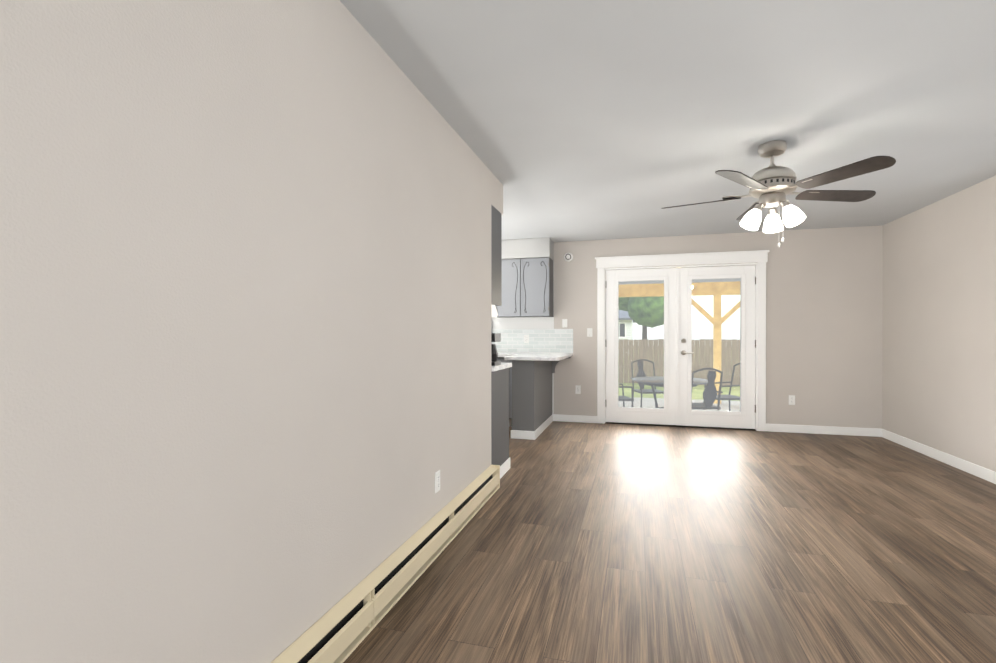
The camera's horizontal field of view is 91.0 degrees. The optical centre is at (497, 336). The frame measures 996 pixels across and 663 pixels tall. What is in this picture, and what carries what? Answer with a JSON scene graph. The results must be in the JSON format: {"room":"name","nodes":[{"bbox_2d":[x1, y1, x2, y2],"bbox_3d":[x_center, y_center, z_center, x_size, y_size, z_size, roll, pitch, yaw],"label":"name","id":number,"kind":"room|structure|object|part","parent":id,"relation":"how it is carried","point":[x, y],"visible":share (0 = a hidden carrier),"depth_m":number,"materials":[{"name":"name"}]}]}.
{"room":"empty living room","nodes":[
{"label":"empty living room","id":0,"kind":"room"},
{"bbox_2d":[0,0,490,662],"bbox_3d":[-0.868,-0.048,1.117,0.120,2.440,5.600,0,0,16],"label":"wall","id":1,"kind":"structure","parent":0,"point":[244,330],"depth_m":1.32,"materials":[{"name":"paint"}]},
{"bbox_2d":[271,465,499,662],"bbox_3d":[-0.770,1.085,1.111,0.070,0.174,5.534,0,0,16],"label":"baseboard heater","id":2,"kind":"object","parent":1,"relation":"attached to","point":[341,629],"visible":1,"depth_m":2.09,"materials":[{"name":"beige metal"}]},
{"bbox_2d":[435,470,439,492],"bbox_3d":[-0.339,0.816,2.758,0.009,0.115,0.070,0,0,16],"label":"outlet","id":3,"kind":"object","parent":1,"relation":"attached to","point":[437,481],"visible":1,"depth_m":2.75,"materials":[{"name":"white plastic"}]},
{"bbox_2d":[500,457,509,478],"bbox_3d":[0.031,1.114,4.060,0.013,0.095,0.540,0,0,16],"label":"baseboard","id":4,"kind":"structure","parent":1,"relation":"attached to","point":[504,467],"depth_m":4.12,"materials":[{"name":"white"}]},
{"bbox_2d":[512,360,551,430],"bbox_3d":[0.450,0.709,6.130,0.260,0.888,1.240,0,0,16],"label":"wall","id":5,"kind":"structure","parent":0,"point":[531,395],"depth_m":5.55,"materials":[{"name":"grey paint"}]},
{"bbox_2d":[511,414,552,439],"bbox_3d":[0.447,1.106,6.119,0.285,0.095,1.239,0,0,16],"label":"baseboard","id":6,"kind":"structure","parent":5,"relation":"attached to","point":[530,435],"depth_m":5.54,"materials":[{"name":"white wood"}]},
{"bbox_2d":[340,0,995,241],"bbox_3d":[-0.095,-1.333,2.453,7.300,0.120,8.900,0,0,16],"label":"ceiling","id":7,"kind":"structure","parent":0,"point":[576,120],"depth_m":2.61,"materials":[{"name":"paint"}]},
{"bbox_2d":[491,172,502,214],"bbox_3d":[-1.534,-1.155,4.391,3.180,0.250,0.350,0,0,16],"label":"soffit","id":8,"kind":"structure","parent":7,"relation":"attached to","point":[496,193],"depth_m":3.93,"materials":[{"name":"paint"}]},
{"bbox_2d":[502,237,553,260],"bbox_3d":[-0.817,-1.165,6.937,3.180,0.250,0.360,0,0,16],"label":"soffit","id":9,"kind":"structure","parent":7,"relation":"attached to","point":[528,248],"depth_m":6.42,"materials":[{"name":"white paint"}]},
{"bbox_2d":[661,140,895,246],"bbox_3d":[1.830,-0.930,3.308,1.366,0.687,1.322,0,0,16],"label":"ceiling fan","id":10,"kind":"object","parent":7,"relation":"hanging from","point":[772,185],"visible":1,"depth_m":3.17,"materials":[{"name":"silver metal"}]},
{"bbox_2d":[343,421,995,662],"bbox_3d":[-0.095,1.217,2.463,7.300,0.100,8.900,0,0,16],"label":"floor","id":11,"kind":"structure","parent":0,"point":[575,542],"depth_m":2.56,"materials":[{"name":"brown laminate"}]},
{"bbox_2d":[491,205,514,465],"bbox_3d":[-1.492,0.066,4.502,3.198,2.188,0.571,0,0,16],"label":"kitchen cabinet","id":12,"kind":"object","parent":11,"relation":"on","point":[502,270],"depth_m":4.05,"materials":[{"name":"grey wood"}]},
{"bbox_2d":[491,304,497,317],"bbox_3d":[-0.391,-0.202,4.001,0.754,0.106,0.208,0,0,16],"label":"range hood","id":13,"kind":"object","parent":12,"relation":"attached to","point":[494,314],"depth_m":3.89,"materials":[{"name":"white metal"}]},
{"bbox_2d":[491,363,511,371],"bbox_3d":[-1.491,0.248,4.503,3.200,0.038,0.573,0,0,16],"label":"countertop","id":14,"kind":"structure","parent":12,"relation":"on","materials":[{"name":"stone"}]},
{"bbox_2d":[515,353,566,372],"bbox_3d":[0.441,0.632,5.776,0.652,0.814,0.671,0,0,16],"label":"countertop","id":15,"kind":"structure","parent":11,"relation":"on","point":[555,358],"depth_m":5.72,"materials":[{"name":"grey stone"}]},
{"bbox_2d":[515,257,572,358],"bbox_3d":[-0.726,0.057,6.776,3.442,2.188,0.626,0,0,16],"label":"kitchen cabinet","id":16,"kind":"object","parent":11,"relation":"on","point":[524,287],"depth_m":6.43,"materials":[{"name":"grey wood"}]},
{"bbox_2d":[498,352,572,360],"bbox_3d":[-0.816,0.241,6.453,3.443,0.038,1.298,0,0,16],"label":"countertop","id":17,"kind":"structure","parent":16,"relation":"on","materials":[{"name":"stone"}]},
{"bbox_2d":[491,225,882,428],"bbox_3d":[1.091,-0.069,6.669,7.300,2.440,0.150,0,0,16],"label":"wall","id":18,"kind":"structure","parent":0,"point":[824,325],"depth_m":5.88,"materials":[{"name":"paint"}]},
{"bbox_2d":[491,329,572,352],"bbox_3d":[-0.641,0.055,7.075,3.441,0.330,0.008,0,0,16],"label":"tile backsplash","id":19,"kind":"structure","parent":18,"relation":"attached to","point":[549,340],"depth_m":6.74,"materials":[{"name":"white tile"}]},
{"bbox_2d":[524,335,528,342],"bbox_3d":[0.393,0.031,6.774,0.070,0.115,0.009,0,0,16],"label":"outlet","id":20,"kind":"object","parent":19,"relation":"attached to","point":[526,338],"visible":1,"depth_m":6.77,"materials":[{"name":"white plastic"}]},
{"bbox_2d":[562,319,566,327],"bbox_3d":[0.905,-0.183,6.634,0.070,0.115,0.016,0,0,16],"label":"light switch","id":21,"kind":"object","parent":18,"relation":"attached to","point":[564,322],"visible":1,"depth_m":6.64,"materials":[{"name":"white plastic"}]},
{"bbox_2d":[564,252,572,261],"bbox_3d":[0.951,-1.078,6.609,0.124,0.124,0.034,0,0,16],"label":"smoke detector","id":22,"kind":"object","parent":18,"relation":"attached to","point":[568,256],"visible":1,"depth_m":6.60,"materials":[{"name":"white plastic"}]},
{"bbox_2d":[575,385,580,393],"bbox_3d":[1.079,0.712,6.592,0.070,0.115,0.009,0,0,16],"label":"electrical outlet","id":23,"kind":"object","parent":18,"relation":"attached to","point":[577,389],"visible":1,"depth_m":6.59,"materials":[{"name":"white plastic"}]},
{"bbox_2d":[587,328,591,336],"bbox_3d":[1.229,-0.058,6.549,0.070,0.115,0.006,0,0,16],"label":"light switch","id":24,"kind":"object","parent":18,"relation":"attached to","point":[588,330],"visible":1,"depth_m":6.55,"materials":[{"name":"white plastic"}]},
{"bbox_2d":[606,268,675,424],"bbox_3d":[1.873,0.125,6.413,0.899,2.018,0.044,0,0,16],"label":"french door","id":25,"kind":"structure","parent":18,"relation":"in","point":[668,418],"depth_m":6.40,"materials":[{"name":"white wood"}]},
{"bbox_3d":[1.873,0.102,6.413,0.645,1.731,0.006,0,0,16],"label":"left french door glass pane","id":26,"kind":"part","parent":25,"relation":"part of","materials":[{"name":"clear glass"}]},
{"bbox_2d":[618,281,663,284],"bbox_3d":[1.876,-0.710,6.419,0.573,0.035,0.012,0,0,16],"label":"blind stack","id":27,"kind":"object","parent":25,"relation":"attached to","point":[642,282],"visible":1,"depth_m":6.41,"materials":[{"name":"white plastic"}]},
{"bbox_2d":[605,422,755,430],"bbox_3d":[2.319,1.146,6.329,1.810,0.014,0.148,0,0,16],"label":"door threshold sill","id":28,"kind":"structure","parent":18,"relation":"attached to","point":[680,426],"depth_m":6.26,"materials":[{"name":"brown metal"}]},
{"bbox_2d":[595,250,769,430],"bbox_3d":[2.314,0.049,6.307,2.086,2.208,0.184,0,0,16],"label":"door frame","id":29,"kind":"structure","parent":18,"relation":"attached to","point":[760,257],"depth_m":6.22,"materials":[{"name":"white wood"}]},
{"bbox_3d":[1.873,0.102,6.413,0.673,1.759,0.064,0,0,16],"label":"left french door glass frame","id":30,"kind":"part","parent":29,"relation":"part of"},
{"bbox_3d":[2.744,0.103,6.167,0.673,1.759,0.064,0,0,16],"label":"right french door glass frame","id":31,"kind":"part","parent":29,"relation":"part of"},
{"bbox_2d":[679,265,755,428],"bbox_3d":[2.744,0.126,6.168,0.899,2.018,0.044,0,0,16],"label":"french door","id":32,"kind":"structure","parent":18,"relation":"in","point":[747,421],"depth_m":6.14,"materials":[{"name":"white wood"}]},
{"bbox_2d":[676,268,678,424],"bbox_3d":[2.298,0.126,6.264,0.038,2.018,0.012,0,0,16],"label":"door astragal","id":33,"kind":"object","parent":32,"relation":"attached to","point":[677,346],"depth_m":6.26,"materials":[{"name":"white wood"}]},
{"bbox_2d":[681,339,693,354],"bbox_3d":[2.408,0.129,6.211,0.154,0.211,0.054,0,0,16],"label":"door handle","id":34,"kind":"object","parent":32,"relation":"attached to","point":[683,352],"depth_m":6.23,"materials":[{"name":"silver metal"}]},
{"bbox_2d":[692,278,740,282],"bbox_3d":[2.747,-0.709,6.174,0.573,0.035,0.012,0,0,16],"label":"blind stack","id":35,"kind":"object","parent":32,"relation":"attached to","point":[716,280],"visible":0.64,"depth_m":6.17,"materials":[{"name":"white plastic"}]},
{"bbox_3d":[2.744,0.103,6.167,0.645,1.731,0.006,0,0,16],"label":"right french door glass pane","id":36,"kind":"part","parent":32,"relation":"part of","materials":[{"name":"clear glass"}]},
{"bbox_2d":[553,414,881,436],"bbox_3d":[2.596,1.106,6.164,3.827,0.095,0.014,0,0,16],"label":"baseboard","id":37,"kind":"structure","parent":18,"relation":"attached to","point":[852,431],"depth_m":5.85,"materials":[{"name":"white wood"}]},
{"bbox_2d":[789,395,794,404],"bbox_3d":[3.543,0.764,5.898,0.070,0.115,0.009,0,0,16],"label":"electrical outlet","id":38,"kind":"object","parent":18,"relation":"attached to","point":[791,399],"visible":1,"depth_m":5.90,"materials":[{"name":"white plastic"}]},
{"bbox_2d":[882,175,995,471],"bbox_3d":[3.325,-0.049,1.416,0.150,2.440,8.750,0,0,16],"label":"wall","id":39,"kind":"structure","parent":0,"point":[939,334],"depth_m":4.51,"materials":[{"name":"paint"}]},
{"bbox_2d":[882,429,995,483],"bbox_3d":[3.265,1.123,1.508,0.014,0.095,8.586,0,0,16],"label":"baseboard","id":40,"kind":"structure","parent":39,"relation":"attached to","point":[989,475],"depth_m":4.49,"materials":[{"name":"white wood"}]},
{"label":"outside","id":41,"kind":"structure","parent":0,"visible":0},
{"bbox_2d":[618,349,739,400],"bbox_3d":[4.578,1.430,38.964,65.000,0.200,63.600,0,0,16],"label":"lawn","id":42,"kind":"structure","parent":41,"point":[697,391],"depth_m":13.00,"materials":[{"name":"green plant"}]},
{"bbox_2d":[642,326,646,339],"bbox_3d":[7.633,-0.578,25.462,1.610,3.918,0.399,0,0,16],"label":"trunk","id":43,"kind":"object","parent":42,"relation":"on","point":[644,328],"depth_m":25.33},
{"bbox_2d":[619,296,663,327],"bbox_3d":[7.799,-2.452,25.312,3.927,4.003,4.670,0,0,16],"label":"foliage","id":44,"kind":"object","parent":43,"relation":"attached to","point":[657,314],"depth_m":23.45,"materials":[{"name":"green plant"}]},
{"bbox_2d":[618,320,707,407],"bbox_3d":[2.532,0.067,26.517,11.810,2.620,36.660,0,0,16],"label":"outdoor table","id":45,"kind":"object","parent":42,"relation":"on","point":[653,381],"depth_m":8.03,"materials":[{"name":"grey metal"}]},
{"bbox_2d":[618,322,625,337],"bbox_3d":[5.277,-0.485,36.459,8.280,1.130,0.050,0,0,16],"label":"window","id":46,"kind":"structure","parent":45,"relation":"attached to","point":[622,333],"depth_m":35.40,"materials":[{"name":"grey glass"}]},
{"bbox_3d":[5.272,-0.485,36.444,8.280,1.130,0.020,0,0,16],"label":"house window trim","id":47,"kind":"part","parent":46,"relation":"part of","materials":[{"name":"white wood"}]},
{"bbox_2d":[619,310,635,322],"bbox_3d":[5.740,-1.895,40.494,11.400,1.320,9.000,0,0,16],"label":"roof","id":48,"kind":"structure","parent":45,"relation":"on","point":[622,315],"depth_m":35.66,"materials":[{"name":"grey"}]},
{"bbox_2d":[618,339,739,384],"bbox_3d":[-2.121,0.737,16.802,28.123,1.352,0.110,0,0,16],"label":"fence","id":49,"kind":"object","parent":42,"relation":"on","point":[726,356],"depth_m":14.74,"materials":[{"name":"brown wood"}]},
{"bbox_2d":[618,397,739,410],"bbox_3d":[0.696,1.426,9.513,11.500,0.030,4.800,0,0,16],"label":"patio slab","id":50,"kind":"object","parent":42,"relation":"on","point":[661,404],"depth_m":10.32,"materials":[{"name":"grey concrete"}]},
{"bbox_2d":[618,383,633,406],"bbox_3d":[1.811,0.920,7.953,0.689,0.995,0.506,0,0,-4],"label":"outdoor chair","id":51,"kind":"object","parent":50,"relation":"on","point":[623,398],"depth_m":7.75,"materials":[{"name":"grey metal"}]},
{"bbox_2d":[631,359,663,407],"bbox_3d":[2.748,0.916,9.041,0.506,0.995,0.689,0,0,-4],"label":"outdoor chair","id":52,"kind":"object","parent":50,"relation":"on","point":[642,390],"depth_m":9.19,"materials":[{"name":"grey metal"}]},
{"bbox_2d":[619,281,739,403],"bbox_3d":[0.691,0.011,9.488,11.700,2.800,4.740,0,0,16],"label":"patio cover","id":53,"kind":"object","parent":50,"relation":"on","point":[717,340],"depth_m":10.32,"materials":[{"name":"beige wood"}]},
{"bbox_2d":[692,368,722,410],"bbox_3d":[2.899,0.924,7.016,0.506,0.995,0.689,0,0,-4],"label":"outdoor chair","id":54,"kind":"object","parent":50,"relation":"on","point":[707,400],"depth_m":6.75,"materials":[{"name":"grey metal"}]},
{"bbox_2d":[704,363,739,410],"bbox_3d":[3.836,0.920,8.104,0.689,0.995,0.506,0,0,-4],"label":"outdoor chair","id":55,"kind":"object","parent":50,"relation":"on","point":[722,397],"depth_m":8.08,"materials":[{"name":"grey metal"}]}
]}

